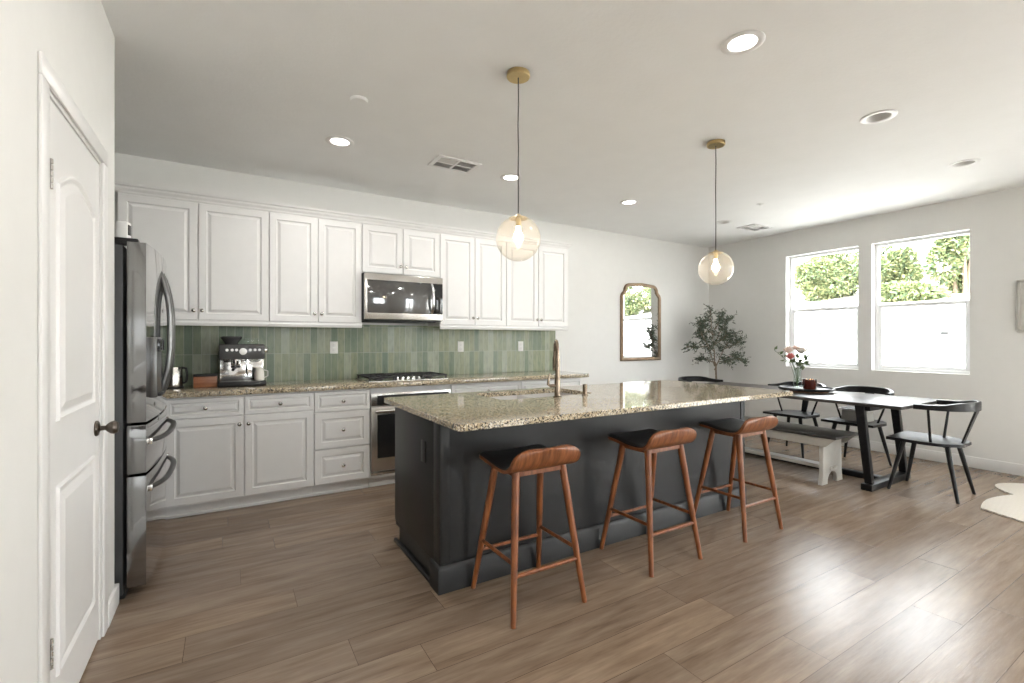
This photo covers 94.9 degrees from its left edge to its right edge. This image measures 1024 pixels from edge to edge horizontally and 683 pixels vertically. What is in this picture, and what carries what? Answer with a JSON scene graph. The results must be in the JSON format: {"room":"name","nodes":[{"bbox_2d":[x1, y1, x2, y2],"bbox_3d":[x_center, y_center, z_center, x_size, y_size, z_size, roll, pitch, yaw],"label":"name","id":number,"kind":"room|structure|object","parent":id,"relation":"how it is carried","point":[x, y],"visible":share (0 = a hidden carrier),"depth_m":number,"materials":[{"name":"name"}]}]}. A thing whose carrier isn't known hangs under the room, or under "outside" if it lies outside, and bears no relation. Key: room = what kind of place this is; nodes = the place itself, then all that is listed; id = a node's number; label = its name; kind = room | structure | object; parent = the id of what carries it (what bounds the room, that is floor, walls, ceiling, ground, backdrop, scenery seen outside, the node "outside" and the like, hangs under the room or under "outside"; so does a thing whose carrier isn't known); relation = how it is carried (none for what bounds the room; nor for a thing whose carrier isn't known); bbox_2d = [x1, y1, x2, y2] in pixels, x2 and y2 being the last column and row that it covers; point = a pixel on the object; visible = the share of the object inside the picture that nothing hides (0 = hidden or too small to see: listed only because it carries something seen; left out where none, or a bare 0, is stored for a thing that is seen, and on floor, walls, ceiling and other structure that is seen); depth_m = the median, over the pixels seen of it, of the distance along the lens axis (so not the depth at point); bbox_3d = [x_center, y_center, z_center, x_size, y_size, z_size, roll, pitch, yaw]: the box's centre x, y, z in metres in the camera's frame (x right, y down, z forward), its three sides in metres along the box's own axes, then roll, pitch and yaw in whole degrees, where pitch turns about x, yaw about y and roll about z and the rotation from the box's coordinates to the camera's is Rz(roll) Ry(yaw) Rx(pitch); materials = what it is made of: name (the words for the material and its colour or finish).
{"room":"kitchen","nodes":[
{"label":"kitchen","id":0,"kind":"room"},
{"bbox_2d":[0,0,113,682],"bbox_3d":[-0.987,-0.172,-0.175,0.930,2.903,8.720,0,0,-31],"label":"wall","id":1,"kind":"structure","parent":0,"point":[76,37],"depth_m":1.29,"materials":[{"name":"paint"}]},
{"bbox_2d":[38,50,107,682],"bbox_3d":[-1.632,0.222,1.690,0.131,2.117,0.862,0,0,-31],"label":"trim","id":2,"kind":"structure","parent":1,"relation":"attached to","point":[50,86],"depth_m":1.40,"materials":[{"name":"paint"}]},
{"bbox_2d":[50,99,118,682],"bbox_3d":[-1.569,0.257,1.724,0.112,2.022,0.694,0,0,-31],"label":"door","id":3,"kind":"structure","parent":1,"relation":"in","point":[75,427],"depth_m":1.65,"materials":[{"name":"paint"}]},
{"bbox_2d":[108,583,118,627],"bbox_3d":[-0.140,1.230,-0.694,0.044,0.100,6.956,0,0,-31],"label":"baseboard","id":4,"kind":"structure","parent":1,"relation":"attached to","point":[113,601],"depth_m":2.18,"materials":[{"name":"paint"}]},
{"bbox_2d":[114,153,708,384],"bbox_3d":[-0.529,-0.172,5.281,8.950,2.903,0.150,0,0,-31],"label":"wall","id":5,"kind":"structure","parent":0,"point":[600,263],"depth_m":6.11,"materials":[{"name":"paint"}]},
{"bbox_2d":[118,192,268,326],"bbox_3d":[-2.517,-0.602,3.784,0.979,0.966,0.359,0,0,-31],"label":"upper cabinet","id":6,"kind":"object","parent":5,"relation":"attached to","point":[216,257],"visible":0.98,"depth_m":3.70,"materials":[{"name":"paint"}]},
{"bbox_2d":[269,211,361,327],"bbox_3d":[-1.774,-0.602,4.233,0.756,0.966,0.359,0,0,-31],"label":"upper cabinet","id":7,"kind":"object","parent":5,"relation":"attached to","point":[315,263],"visible":1,"depth_m":4.09,"materials":[{"name":"paint"}]},
{"bbox_2d":[114,181,572,248],"bbox_3d":[-1.373,-1.116,4.473,4.669,0.066,0.362,0,0,-31],"label":"crown molding","id":8,"kind":"structure","parent":5,"relation":"attached to","point":[123,187],"depth_m":4.06,"materials":[{"name":"paint"}]},
{"bbox_2d":[174,325,554,384],"bbox_3d":[-1.464,0.110,4.624,4.670,0.540,0.010,0,0,-31],"label":"wall tile","id":9,"kind":"structure","parent":5,"relation":"attached to","point":[294,353],"depth_m":4.65,"materials":[{"name":"green tile"}]},
{"bbox_2d":[330,341,337,353],"bbox_3d":[-1.694,0.062,4.473,0.072,0.116,0.008,0,0,-31],"label":"wall outlet","id":10,"kind":"object","parent":9,"relation":"attached to","point":[333,344],"visible":1,"depth_m":4.47,"materials":[{"name":"white plastic"}]},
{"bbox_2d":[458,341,463,351],"bbox_3d":[-0.562,0.062,5.156,0.072,0.116,0.008,0,0,-31],"label":"wall outlet","id":11,"kind":"object","parent":9,"relation":"attached to","point":[460,343],"visible":1,"depth_m":5.16,"materials":[{"name":"white plastic"}]},
{"bbox_2d":[518,341,522,350],"bbox_3d":[0.104,0.062,5.558,0.072,0.116,0.008,0,0,-31],"label":"wall outlet","id":12,"kind":"object","parent":9,"relation":"attached to","point":[520,343],"visible":1,"depth_m":5.55,"materials":[{"name":"white plastic"}]},
{"bbox_2d":[361,223,439,277],"bbox_3d":[-1.123,-0.855,4.625,0.762,0.460,0.359,0,0,-31],"label":"upper cabinet","id":13,"kind":"object","parent":5,"relation":"attached to","point":[385,249],"visible":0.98,"depth_m":4.49,"materials":[{"name":"paint"}]},
{"bbox_2d":[362,272,442,323],"bbox_3d":[-1.092,-0.402,4.574,0.757,0.443,0.454,0,0,-31],"label":"microwave","id":14,"kind":"object","parent":13,"relation":"attached to","point":[386,298],"visible":0.95,"depth_m":4.41,"materials":[{"name":"metal"}]},
{"bbox_2d":[428,233,506,329],"bbox_3d":[-0.468,-0.602,5.021,0.767,0.966,0.359,0,0,-31],"label":"upper cabinet","id":15,"kind":"object","parent":5,"relation":"attached to","point":[472,269],"visible":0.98,"depth_m":4.88,"materials":[{"name":"paint"}]},
{"bbox_2d":[505,241,567,330],"bbox_3d":[0.221,-0.602,5.436,0.839,0.966,0.359,0,0,-31],"label":"upper cabinet","id":16,"kind":"object","parent":5,"relation":"attached to","point":[536,286],"visible":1,"depth_m":5.30,"materials":[{"name":"paint"}]},
{"bbox_2d":[620,283,660,360],"bbox_3d":[1.814,-0.269,6.588,0.784,1.085,0.029,0,0,-31],"label":"wall mirror","id":17,"kind":"object","parent":5,"relation":"attached to","point":[640,303],"visible":1,"depth_m":6.58,"materials":[{"name":"clear mirror"}]},
{"bbox_2d":[79,435,1023,682],"bbox_3d":[1.767,1.340,1.475,8.950,0.120,9.300,0,0,-31],"label":"floor","id":18,"kind":"structure","parent":0,"point":[905,582],"depth_m":2.29,"materials":[{"name":"brown wood"}]},
{"bbox_2d":[114,221,176,599],"bbox_3d":[-2.398,0.341,2.551,0.928,1.878,0.903,0,0,-31],"label":"refrigerator","id":19,"kind":"object","parent":18,"relation":"on","point":[144,311],"depth_m":2.35,"materials":[{"name":"metal"}]},
{"bbox_2d":[167,391,313,518],"bbox_3d":[-2.176,0.843,3.811,0.979,0.874,0.642,0,0,-31],"label":"base cabinet","id":20,"kind":"object","parent":18,"relation":"on","point":[232,451],"visible":0.93,"depth_m":3.54,"materials":[{"name":"paint"}]},
{"bbox_2d":[313,388,369,495],"bbox_3d":[-1.563,0.843,4.180,0.450,0.874,0.642,0,0,-31],"label":"base cabinet","id":21,"kind":"object","parent":18,"relation":"on","point":[341,417],"visible":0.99,"depth_m":3.93,"materials":[{"name":"paint"}]},
{"bbox_2d":[368,384,450,486],"bbox_3d":[-1.036,0.843,4.471,0.747,0.874,0.673,0,0,-31],"label":"wall oven","id":22,"kind":"object","parent":18,"relation":"on","point":[382,415],"visible":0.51,"depth_m":4.11,"materials":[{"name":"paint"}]},
{"bbox_2d":[450,381,520,392],"bbox_3d":[-0.390,0.843,4.888,0.781,0.874,0.642,0,0,-31],"label":"base cabinet","id":23,"kind":"object","parent":18,"relation":"on","point":[505,385],"visible":0.15,"depth_m":4.62,"materials":[{"name":"paint"}]},
{"bbox_2d":[471,444,586,628],"bbox_3d":[0.077,0.891,2.373,0.435,0.783,0.424,0,0,-31],"label":"bar stool","id":24,"kind":"object","parent":18,"relation":"on","point":[517,462],"visible":1,"depth_m":2.30,"materials":[{"name":"brown wood"}]},
{"bbox_2d":[520,378,581,388],"bbox_3d":[0.289,0.843,5.298,0.802,0.874,0.642,0,0,-31],"label":"base cabinet","id":25,"kind":"object","parent":18,"relation":"on","point":[525,384],"visible":0.04,"depth_m":5.00,"materials":[{"name":"paint"}]},
{"bbox_2d":[167,371,588,398],"bbox_3d":[-1.298,0.385,4.339,4.660,0.040,0.647,0,0,-31],"label":"countertop","id":26,"kind":"structure","parent":25,"relation":"on","point":[188,391],"depth_m":4.05,"materials":[{"name":"stone"}]},
{"bbox_2d":[167,366,187,388],"bbox_3d":[-2.615,0.279,3.631,0.141,0.170,0.141,0,0,14],"label":"kettle","id":27,"kind":"object","parent":26,"relation":"on","point":[176,381],"visible":0.67,"depth_m":3.60,"materials":[{"name":"silver metal"}]},
{"bbox_2d":[193,373,217,387],"bbox_3d":[-2.426,0.312,3.722,0.160,0.102,0.104,0,0,-31],"label":"wooden box","id":28,"kind":"object","parent":26,"relation":"on","point":[199,380],"visible":0.96,"depth_m":3.68,"materials":[{"name":"brown wood"}]},
{"bbox_2d":[217,336,267,387],"bbox_3d":[-2.196,0.163,3.836,0.352,0.402,0.402,0,0,-31],"label":"espresso machine","id":29,"kind":"object","parent":26,"relation":"on","point":[237,362],"visible":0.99,"depth_m":3.77,"materials":[{"name":"silver metal"}]},
{"bbox_2d":[217,379,266,387],"bbox_3d":[-2.220,0.343,3.864,0.340,0.042,0.330,0,0,-31],"label":"drip tray","id":30,"kind":"object","parent":29,"relation":"on","point":[222,383],"depth_m":3.74,"materials":[{"name":"black metal"}]},
{"bbox_2d":[254,367,267,380],"bbox_3d":[-2.051,0.269,3.831,0.093,0.105,0.074,0,0,1],"label":"milk pitcher","id":31,"kind":"object","parent":29,"relation":"on","point":[259,372],"visible":1,"depth_m":3.80,"materials":[{"name":"white ceramic"}]},
{"bbox_2d":[356,372,447,382],"bbox_3d":[-1.049,0.340,4.488,0.750,0.048,0.480,0,0,-31],"label":"cooktop","id":32,"kind":"object","parent":26,"relation":"in","point":[405,376],"visible":1,"depth_m":4.39,"materials":[{"name":"silver metal"}]},
{"bbox_2d":[356,376,447,382],"bbox_3d":[-1.049,0.359,4.488,0.750,0.010,0.480,0,0,-31],"label":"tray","id":33,"kind":"object","parent":32,"relation":"on","point":[406,378],"depth_m":4.32,"materials":[{"name":"silver metal"}]},
{"bbox_2d":[394,401,746,595],"bbox_3d":[0.539,0.839,3.361,2.589,0.883,0.772,0,0,-31],"label":"kitchen island","id":34,"kind":"object","parent":18,"relation":"on","point":[442,481],"visible":0.62,"depth_m":2.77,"materials":[{"name":"grey paint"}]},
{"bbox_2d":[421,439,425,462],"bbox_3d":[-0.486,0.605,2.580,0.006,0.120,0.070,0,0,-31],"label":"outlet","id":35,"kind":"object","parent":34,"relation":"attached to","point":[423,441],"depth_m":2.57,"materials":[{"name":"black plastic"}]},
{"bbox_2d":[384,380,792,431],"bbox_3d":[0.612,0.381,3.229,2.675,0.031,1.162,0,0,-31],"label":"island countertop","id":36,"kind":"structure","parent":34,"relation":"on","point":[467,411],"depth_m":2.81,"materials":[{"name":"stone"}]},
{"bbox_2d":[490,393,574,399],"bbox_3d":[0.156,0.494,3.274,0.780,0.192,0.445,0,0,-31],"label":"sink","id":37,"kind":"object","parent":36,"relation":"in","point":[511,397],"visible":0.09,"depth_m":3.46,"materials":[{"name":"ceramic"}]},
{"bbox_2d":[547,339,561,397],"bbox_3d":[0.294,0.177,3.105,0.090,0.376,0.203,0,0,17],"label":"faucet","id":38,"kind":"object","parent":36,"relation":"on","point":[555,360],"visible":1,"depth_m":3.03,"materials":[{"name":"gold metal"}]},
{"bbox_2d":[582,384,587,395],"bbox_3d":[0.498,0.326,3.188,0.042,0.078,0.106,0,0,14],"label":"soap dispenser","id":39,"kind":"object","parent":36,"relation":"on","point":[584,385],"visible":1,"depth_m":3.14,"materials":[{"name":"gold metal"}]},
{"bbox_2d":[599,427,702,576],"bbox_3d":[0.829,0.891,2.830,0.435,0.783,0.424,0,0,-31],"label":"bar stool","id":40,"kind":"object","parent":18,"relation":"on","point":[649,442],"visible":1,"depth_m":2.76,"materials":[{"name":"brown wood"}]},
{"bbox_2d":[678,376,722,381],"bbox_3d":[2.520,0.884,6.254,0.592,0.797,0.543,0,0,-17],"label":"dining chair","id":41,"kind":"object","parent":18,"relation":"on","point":[683,378],"visible":0.12,"depth_m":6.47,"materials":[{"name":"black wood"}]},
{"bbox_2d":[682,303,748,378],"bbox_3d":[2.849,0.368,6.690,1.003,1.824,0.552,0,0,-1],"label":"tree","id":42,"kind":"object","parent":18,"relation":"on","point":[726,334],"visible":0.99,"depth_m":6.66,"materials":[{"name":"green plant"}]},
{"bbox_2d":[690,415,782,542],"bbox_3d":[1.557,0.891,3.269,0.435,0.783,0.424,0,0,-31],"label":"bar stool","id":43,"kind":"object","parent":18,"relation":"on","point":[736,428],"visible":1,"depth_m":3.21,"materials":[{"name":"brown wood"}]},
{"bbox_2d":[763,381,825,457],"bbox_3d":[3.293,0.884,5.449,0.543,0.797,0.592,0,0,-31],"label":"dining chair","id":44,"kind":"object","parent":18,"relation":"on","point":[801,414],"visible":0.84,"depth_m":5.45,"materials":[{"name":"black wood"}]},
{"bbox_2d":[745,416,857,485],"bbox_3d":[2.530,1.055,4.866,0.420,0.450,1.680,0,0,-31],"label":"bench","id":45,"kind":"object","parent":18,"relation":"on","point":[828,440],"visible":0.48,"depth_m":4.31,"materials":[{"name":"white wood"}]},
{"bbox_2d":[708,382,936,491],"bbox_3d":[2.949,0.905,4.956,0.890,0.750,2.200,0,0,-31],"label":"dining table","id":46,"kind":"object","parent":18,"relation":"on","point":[863,402],"visible":0.45,"depth_m":4.25,"materials":[{"name":"black wood"}]},
{"bbox_2d":[778,385,834,393],"bbox_3d":[3.074,0.506,4.914,0.512,0.046,0.512,0,0,-31],"label":"round tray","id":47,"kind":"object","parent":46,"relation":"on","point":[820,389],"visible":0.89,"depth_m":4.80,"materials":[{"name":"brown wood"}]},
{"bbox_2d":[803,378,816,389],"bbox_3d":[3.084,0.445,4.868,0.128,0.108,0.128,0,0,-31],"label":"candle jar","id":48,"kind":"object","parent":47,"relation":"on","point":[807,383],"visible":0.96,"depth_m":4.82,"materials":[{"name":"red glass"}]},
{"bbox_2d":[821,385,893,465],"bbox_3d":[3.618,0.884,4.910,0.543,0.797,0.592,0,0,-31],"label":"dining chair","id":49,"kind":"object","parent":18,"relation":"on","point":[879,424],"visible":0.61,"depth_m":4.92,"materials":[{"name":"black wood"}]},
{"bbox_2d":[838,406,876,421],"bbox_3d":[3.592,0.758,4.888,0.220,0.132,0.270,0,0,-31],"label":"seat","id":50,"kind":"object","parent":49,"relation":"on","point":[848,412],"visible":0.61,"depth_m":4.86,"materials":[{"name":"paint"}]},
{"bbox_2d":[886,399,981,503],"bbox_3d":[3.580,0.884,3.970,0.592,0.797,0.543,0,0,-33],"label":"dining chair","id":51,"kind":"object","parent":18,"relation":"on","point":[915,438],"visible":1,"depth_m":3.91,"materials":[{"name":"black wood"}]},
{"bbox_2d":[981,483,1023,522],"bbox_3d":[4.694,1.274,2.687,1.974,0.012,2.952,0,0,-31],"label":"rug","id":52,"kind":"object","parent":18,"relation":"on","point":[1011,506],"visible":1,"depth_m":3.69,"materials":[{"name":"beige fabric"}]},
{"bbox_2d":[101,0,1023,247],"bbox_3d":[1.767,-1.478,1.475,8.950,0.030,9.300,0,0,-31],"label":"ceiling","id":53,"kind":"structure","parent":0,"point":[621,100],"depth_m":2.83,"materials":[{"name":"paint"}]},
{"bbox_2d":[325,136,353,147],"bbox_3d":[-1.263,-1.462,3.448,0.198,0.013,0.198,0,0,-31],"label":"recessed light","id":54,"kind":"object","parent":53,"relation":"in","point":[342,142],"visible":1,"depth_m":3.44,"materials":[{"name":"paint"}]},
{"bbox_2d":[350,95,367,105],"bbox_3d":[-0.927,-1.455,2.847,0.104,0.016,0.104,0,0,-31],"label":"smoke detector","id":55,"kind":"object","parent":53,"relation":"attached to","point":[355,99],"visible":1,"depth_m":2.83,"materials":[{"name":"paint"}]},
{"bbox_2d":[427,154,481,173],"bbox_3d":[-0.474,-1.457,3.883,0.380,0.012,0.250,0,0,-31],"label":"ceiling vent","id":56,"kind":"object","parent":53,"relation":"in","point":[440,161],"visible":1,"depth_m":3.87,"materials":[{"name":"metal"}]},
{"bbox_2d":[500,174,521,181],"bbox_3d":[-0.008,-1.462,4.205,0.198,0.013,0.198,0,0,-31],"label":"recessed light","id":57,"kind":"object","parent":53,"relation":"in","point":[510,177],"visible":0.94,"depth_m":4.20,"materials":[{"name":"paint"}]},
{"bbox_2d":[496,67,540,260],"bbox_3d":[0.034,-0.949,2.567,0.244,1.026,0.244,0,0,-31],"label":"pendant lamp","id":58,"kind":"object","parent":53,"relation":"hanging from","point":[516,75],"visible":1,"depth_m":2.56,"materials":[{"name":"gold metal"}]},
{"bbox_2d":[620,199,638,204],"bbox_3d":[1.238,-1.462,4.957,0.198,0.013,0.198,0,0,-31],"label":"recessed light","id":59,"kind":"object","parent":53,"relation":"in","point":[625,202],"visible":1,"depth_m":4.96,"materials":[{"name":"paint"}]},
{"bbox_2d":[698,139,733,284],"bbox_3d":[1.502,-0.938,3.464,0.244,1.050,0.244,0,0,-31],"label":"pendant lamp","id":60,"kind":"object","parent":53,"relation":"hanging from","point":[715,144],"visible":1,"depth_m":3.46,"materials":[{"name":"gold metal"}]},
{"bbox_2d":[716,220,732,223],"bbox_3d":[2.603,-1.502,5.781,0.198,0.092,0.198,0,0,-31],"label":"recessed light","id":61,"kind":"object","parent":53,"relation":"in","point":[721,221],"visible":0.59,"depth_m":5.81,"materials":[{"name":"paint"}]},
{"bbox_2d":[721,30,765,55],"bbox_3d":[1.132,-1.462,2.306,0.198,0.013,0.198,0,0,-31],"label":"recessed light","id":62,"kind":"object","parent":53,"relation":"in","point":[742,40],"visible":1,"depth_m":2.30,"materials":[{"name":"paint"}]},
{"bbox_2d":[737,224,771,231],"bbox_3d":[3.122,-1.457,6.053,0.380,0.012,0.250,0,0,-31],"label":"ceiling vent","id":63,"kind":"object","parent":53,"relation":"in","point":[753,227],"visible":1,"depth_m":6.05,"materials":[{"name":"metal"}]},
{"bbox_2d":[860,109,897,123],"bbox_3d":[2.390,-1.502,3.065,0.198,0.092,0.198,0,0,-31],"label":"recessed light","id":64,"kind":"object","parent":53,"relation":"in","point":[882,115],"visible":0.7,"depth_m":3.09,"materials":[{"name":"paint"}]},
{"bbox_2d":[948,159,980,167],"bbox_3d":[3.717,-1.502,3.866,0.198,0.092,0.198,0,0,-31],"label":"recessed light","id":65,"kind":"object","parent":53,"relation":"in","point":[963,163],"visible":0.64,"depth_m":3.89,"materials":[{"name":"paint"}]},
{"bbox_2d":[709,187,1023,464],"bbox_3d":[5.418,-0.172,3.689,0.190,2.903,8.720,0,0,-31],"label":"wall","id":66,"kind":"structure","parent":0,"point":[758,287],"depth_m":5.29,"materials":[{"name":"paint"}]},
{"bbox_2d":[790,247,857,368],"bbox_3d":[4.030,-0.399,6.051,0.064,1.483,0.855,0,0,-31],"label":"window","id":67,"kind":"structure","parent":66,"relation":"in","point":[793,311],"depth_m":6.17,"materials":[{"name":"plastic"}]},
{"bbox_2d":[875,231,969,373],"bbox_3d":[4.540,-0.399,5.206,0.064,1.483,0.855,0,0,-31],"label":"window","id":68,"kind":"structure","parent":66,"relation":"in","point":[879,307],"depth_m":5.29,"materials":[{"name":"plastic"}]},
{"bbox_2d":[841,438,1023,475],"bbox_3d":[5.330,1.225,3.636,0.016,0.110,8.720,0,0,-31],"label":"baseboard","id":69,"kind":"structure","parent":66,"relation":"attached to","point":[974,462],"depth_m":4.87,"materials":[{"name":"paint"}]},
{"bbox_2d":[1017,280,1023,331],"bbox_3d":[4.983,-0.333,4.197,0.029,0.495,0.660,0,0,-31],"label":"framed picture","id":70,"kind":"object","parent":66,"relation":"attached to","point":[1020,283],"visible":1,"depth_m":4.46,"materials":[{"name":"paint"}]},
{"bbox_2d":[1020,282,1023,329],"bbox_3d":[4.990,-0.333,4.201,0.010,0.451,0.616,0,0,-31],"label":"print","id":71,"kind":"object","parent":70,"relation":"attached to","point":[1021,283],"depth_m":4.45,"materials":[{"name":"fabric"}]},
{"label":"outside","id":72,"kind":"structure","parent":0,"visible":0},
{"bbox_3d":[15.691,1.455,9.465,23.350,0.150,50.000,0,0,-31],"label":"ground","id":73,"kind":"structure","parent":72,"visible":0},
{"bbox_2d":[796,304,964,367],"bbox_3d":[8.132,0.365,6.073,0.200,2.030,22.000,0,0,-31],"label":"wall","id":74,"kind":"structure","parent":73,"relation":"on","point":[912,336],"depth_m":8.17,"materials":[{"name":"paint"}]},
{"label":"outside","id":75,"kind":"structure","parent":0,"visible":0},
{"bbox_2d":[794,262,969,308],"bbox_3d":[13.269,-0.770,9.172,11.800,4.300,22.000,0,0,-31],"label":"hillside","id":76,"kind":"structure","parent":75,"point":[799,303],"depth_m":11.05,"materials":[{"name":"white"}]},
{"bbox_2d":[794,252,857,301],"bbox_3d":[8.001,-1.495,11.911,1.746,1.713,1.744,0,0,-31],"label":"bush","id":77,"kind":"object","parent":76,"relation":"on","point":[827,277],"visible":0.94,"depth_m":11.56,"materials":[{"name":"green plant"}]},
{"bbox_2d":[847,245,925,283],"bbox_3d":[8.699,-1.519,10.937,1.559,1.653,1.343,0,0,-31],"label":"bush","id":78,"kind":"object","parent":76,"relation":"on","point":[898,265],"visible":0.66,"depth_m":10.66,"materials":[{"name":"green plant"}]},
{"bbox_2d":[880,279,951,302],"bbox_3d":[8.056,-0.738,9.526,1.188,1.018,1.482,0,0,-31],"label":"bush","id":79,"kind":"object","parent":76,"relation":"on","point":[896,291],"visible":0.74,"depth_m":9.15,"materials":[{"name":"green plant"}]},
{"bbox_2d":[921,234,969,293],"bbox_3d":[9.205,-1.701,9.328,1.767,2.678,1.409,0,0,-31],"label":"bush","id":80,"kind":"object","parent":76,"relation":"on","point":[953,252],"visible":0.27,"depth_m":9.21,"materials":[{"name":"green plant"}]},
{"bbox_3d":[3.024,0.391,4.977,0.084,0.215,0.084,0,0,-31],"label":"glass vase","id":81,"kind":"object","parent":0,"visible":0},
{"bbox_2d":[774,345,796,383],"bbox_3d":[2.896,0.263,4.961,0.243,0.433,0.100,0,0,15],"label":"leafy sprig","id":82,"kind":"object","parent":81,"relation":"in","point":[781,352],"visible":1,"depth_m":4.98,"materials":[{"name":"green plant"}]},
{"bbox_2d":[783,346,796,380],"bbox_3d":[2.944,0.268,4.986,0.133,0.422,0.103,0,0,-31],"label":"rose","id":83,"kind":"object","parent":81,"relation":"in","point":[787,349],"visible":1,"depth_m":4.97,"materials":[{"name":"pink plant"}]},
{"bbox_2d":[786,353,797,385],"bbox_3d":[2.958,0.304,4.984,0.111,0.350,0.087,0,0,-31],"label":"rose","id":84,"kind":"object","parent":81,"relation":"in","point":[790,356],"visible":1,"depth_m":4.97,"materials":[{"name":"pink plant"}]},
{"bbox_2d":[792,345,798,383],"bbox_3d":[3.006,0.262,4.978,0.065,0.434,0.065,0,0,-31],"label":"rose","id":85,"kind":"object","parent":81,"relation":"in","point":[795,347],"visible":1,"depth_m":4.97,"materials":[{"name":"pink plant"}]},
{"bbox_2d":[792,353,803,371],"bbox_3d":[3.037,0.299,4.981,0.109,0.358,0.124,0,0,11],"label":"leafy sprig","id":86,"kind":"object","parent":81,"relation":"in","point":[798,356],"visible":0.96,"depth_m":4.98,"materials":[{"name":"green plant"}]},
{"bbox_2d":[796,346,806,373],"bbox_3d":[3.064,0.268,4.978,0.108,0.421,0.109,0,0,-31],"label":"rose","id":87,"kind":"object","parent":81,"relation":"in","point":[801,350],"visible":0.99,"depth_m":4.96,"materials":[{"name":"white plant"}]},
{"bbox_2d":[799,354,809,372],"bbox_3d":[3.091,0.308,4.961,0.151,0.342,0.101,0,0,-31],"label":"leafy sprig","id":88,"kind":"object","parent":81,"relation":"in","point":[805,362],"visible":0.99,"depth_m":4.96,"materials":[{"name":"green plant"}]},
{"bbox_2d":[798,345,813,381],"bbox_3d":[3.098,0.259,4.962,0.154,0.440,0.067,0,0,22],"label":"leafy sprig","id":89,"kind":"object","parent":81,"relation":"in","point":[812,345],"visible":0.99,"depth_m":4.96,"materials":[{"name":"green plant"}]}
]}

